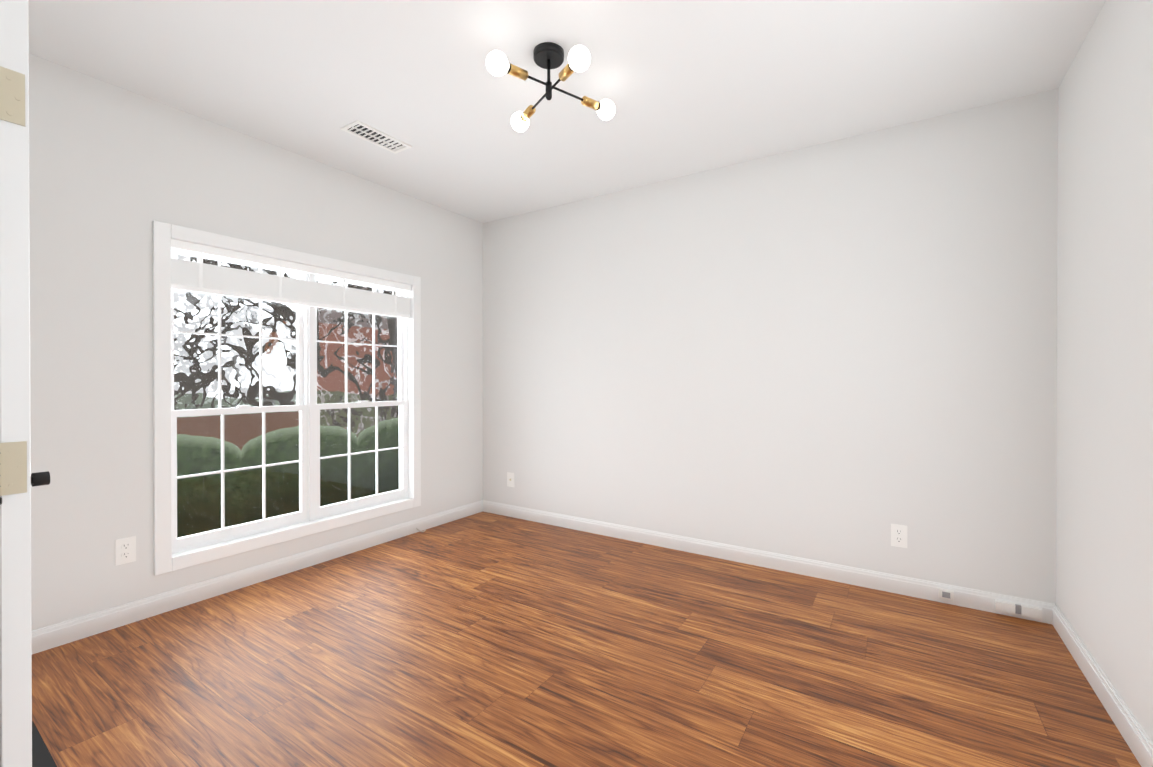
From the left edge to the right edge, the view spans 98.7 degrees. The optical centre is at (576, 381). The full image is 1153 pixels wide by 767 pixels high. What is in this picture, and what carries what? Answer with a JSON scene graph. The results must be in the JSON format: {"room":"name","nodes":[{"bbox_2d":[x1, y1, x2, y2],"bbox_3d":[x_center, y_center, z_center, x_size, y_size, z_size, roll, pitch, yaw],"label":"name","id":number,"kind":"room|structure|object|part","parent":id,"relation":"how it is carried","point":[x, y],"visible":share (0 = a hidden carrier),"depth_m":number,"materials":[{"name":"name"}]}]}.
{"room":"empty bedroom","nodes":[
{"label":"empty bedroom","id":0,"kind":"room"},
{"bbox_2d":[29,53,482,630],"bbox_3d":[-1.902,-0.114,2.636,0.150,2.440,3.825,0,0,33],"label":"wall","id":1,"kind":"structure","parent":0,"point":[115,171],"depth_m":2.29,"materials":[{"name":"paint"}]},
{"bbox_2d":[115,536,135,565],"bbox_3d":[-2.057,0.772,2.258,0.009,0.116,0.072,0,0,33],"label":"outlet","id":2,"kind":"object","parent":1,"relation":"attached to","point":[125,550],"visible":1,"depth_m":2.25,"materials":[{"name":"white plastic"}]},
{"bbox_2d":[31,500,482,653],"bbox_3d":[-1.590,1.058,2.970,0.014,0.092,2.902,0,0,33],"label":"baseboard","id":3,"kind":"structure","parent":1,"relation":"attached to","point":[45,638],"depth_m":2.56,"materials":[{"name":"white wood"}]},
{"bbox_2d":[152,220,420,575],"bbox_3d":[-1.625,0.077,3.021,0.144,1.677,1.552,0,0,33],"label":"window","id":4,"kind":"structure","parent":1,"relation":"in","point":[165,561],"depth_m":2.83,"materials":[{"name":"white"}]},
{"bbox_3d":[-1.647,0.076,3.034,0.093,1.545,1.420,0,0,33],"label":"window sashes","id":5,"kind":"part","parent":4,"relation":"part of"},
{"bbox_2d":[171,239,410,318],"bbox_3d":[-1.600,-0.575,3.001,0.037,0.240,1.412,0,0,33],"label":"window blind","id":6,"kind":"object","parent":4,"relation":"attached to","point":[199,276],"visible":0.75,"depth_m":2.83,"materials":[{"name":"white plastic"}]},
{"bbox_2d":[171,238,411,556],"bbox_3d":[-1.644,0.076,3.033,0.150,1.585,1.460,0,0,33],"label":"liner","id":7,"kind":"object","parent":1,"relation":"attached to","point":[409,428],"visible":0.12,"depth_m":3.59,"materials":[{"name":"white wood"}]},
{"bbox_2d":[28,0,1105,222],"bbox_3d":[-0.348,-1.390,1.617,3.860,0.120,4.125,0,0,33],"label":"ceiling","id":8,"kind":"structure","parent":0,"point":[687,87],"depth_m":2.14,"materials":[{"name":"paint"}]},
{"bbox_2d":[340,120,411,153],"bbox_3d":[-1.089,-1.331,2.706,0.150,0.008,0.340,0,0,33],"label":"ceiling vent","id":9,"kind":"object","parent":8,"relation":"in","point":[366,132],"visible":1,"depth_m":2.69,"materials":[{"name":"white plastic"}]},
{"bbox_2d":[486,42,614,131],"bbox_3d":[-0.110,-1.233,2.041,0.547,0.198,0.585,0,0,33],"label":"sputnik chandelier","id":10,"kind":"object","parent":8,"relation":"hanging from","point":[548,56],"visible":1,"depth_m":1.96,"materials":[{"name":"black metal"}]},
{"bbox_2d":[32,512,1140,766],"bbox_3d":[-0.348,1.170,1.628,3.860,0.120,4.125,0,0,33],"label":"floor","id":11,"kind":"structure","parent":0,"point":[484,640],"depth_m":1.89,"materials":[{"name":"brown wood"}]},
{"bbox_2d":[32,721,56,766],"bbox_3d":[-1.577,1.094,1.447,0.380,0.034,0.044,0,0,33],"label":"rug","id":12,"kind":"object","parent":11,"relation":"on","point":[41,756],"visible":0.56,"depth_m":1.45,"materials":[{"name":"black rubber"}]},
{"bbox_2d":[483,88,1057,603],"bbox_3d":[0.737,-0.117,3.288,3.860,2.440,0.150,0,0,33],"label":"wall","id":13,"kind":"structure","parent":0,"point":[841,352],"depth_m":2.81,"materials":[{"name":"paint"}]},
{"bbox_2d":[507,472,513,486],"bbox_3d":[-0.538,0.800,4.026,0.072,0.116,0.013,0,0,33],"label":"outlet plate","id":14,"kind":"object","parent":13,"relation":"attached to","point":[510,479],"visible":1,"depth_m":4.03,"materials":[{"name":"white plastic"}]},
{"bbox_2d":[483,500,1046,622],"bbox_3d":[0.684,1.057,3.229,3.540,0.092,0.014,0,0,33],"label":"baseboard","id":15,"kind":"structure","parent":13,"relation":"attached to","point":[913,587],"depth_m":2.88,"materials":[{"name":"white wood"}]},
{"bbox_2d":[891,524,906,547],"bbox_3d":[1.683,0.806,2.580,0.072,0.116,0.009,0,0,33],"label":"outlet","id":16,"kind":"object","parent":13,"relation":"attached to","point":[898,535],"visible":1,"depth_m":2.58,"materials":[{"name":"white plastic"}]},
{"bbox_2d":[1056,0,1152,741],"bbox_3d":[1.206,-0.106,0.610,0.150,2.440,3.825,0,0,33],"label":"wall","id":17,"kind":"structure","parent":0,"point":[1104,535],"depth_m":1.69,"materials":[{"name":"paint"}]},
{"bbox_2d":[1047,602,1152,766],"bbox_3d":[1.137,1.068,0.659,0.014,0.092,3.825,0,0,33],"label":"baseboard","id":18,"kind":"structure","parent":17,"relation":"attached to","point":[1133,732],"depth_m":1.68,"materials":[{"name":"white wood"}]},
{"bbox_3d":[-1.934,-0.107,0.916,1.675,2.440,0.908,0,0,33],"label":"wall","id":19,"kind":"structure","parent":0,"visible":0},
{"bbox_2d":[0,0,49,766],"bbox_3d":[-1.295,0.085,1.072,0.822,2.030,0.074,0,0,33],"label":"door leaf","id":20,"kind":"structure","parent":19,"relation":"in","point":[18,479],"depth_m":0.85,"materials":[{"name":"white paint"}]},
{"label":"outside","id":21,"kind":"structure","parent":0,"visible":0},
{"bbox_2d":[174,254,398,537],"bbox_3d":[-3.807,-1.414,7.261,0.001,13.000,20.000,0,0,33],"label":"window glass","id":22,"kind":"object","parent":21,"point":[191,487],"depth_m":6.70,"materials":[{"name":"clear glass"}]}
]}

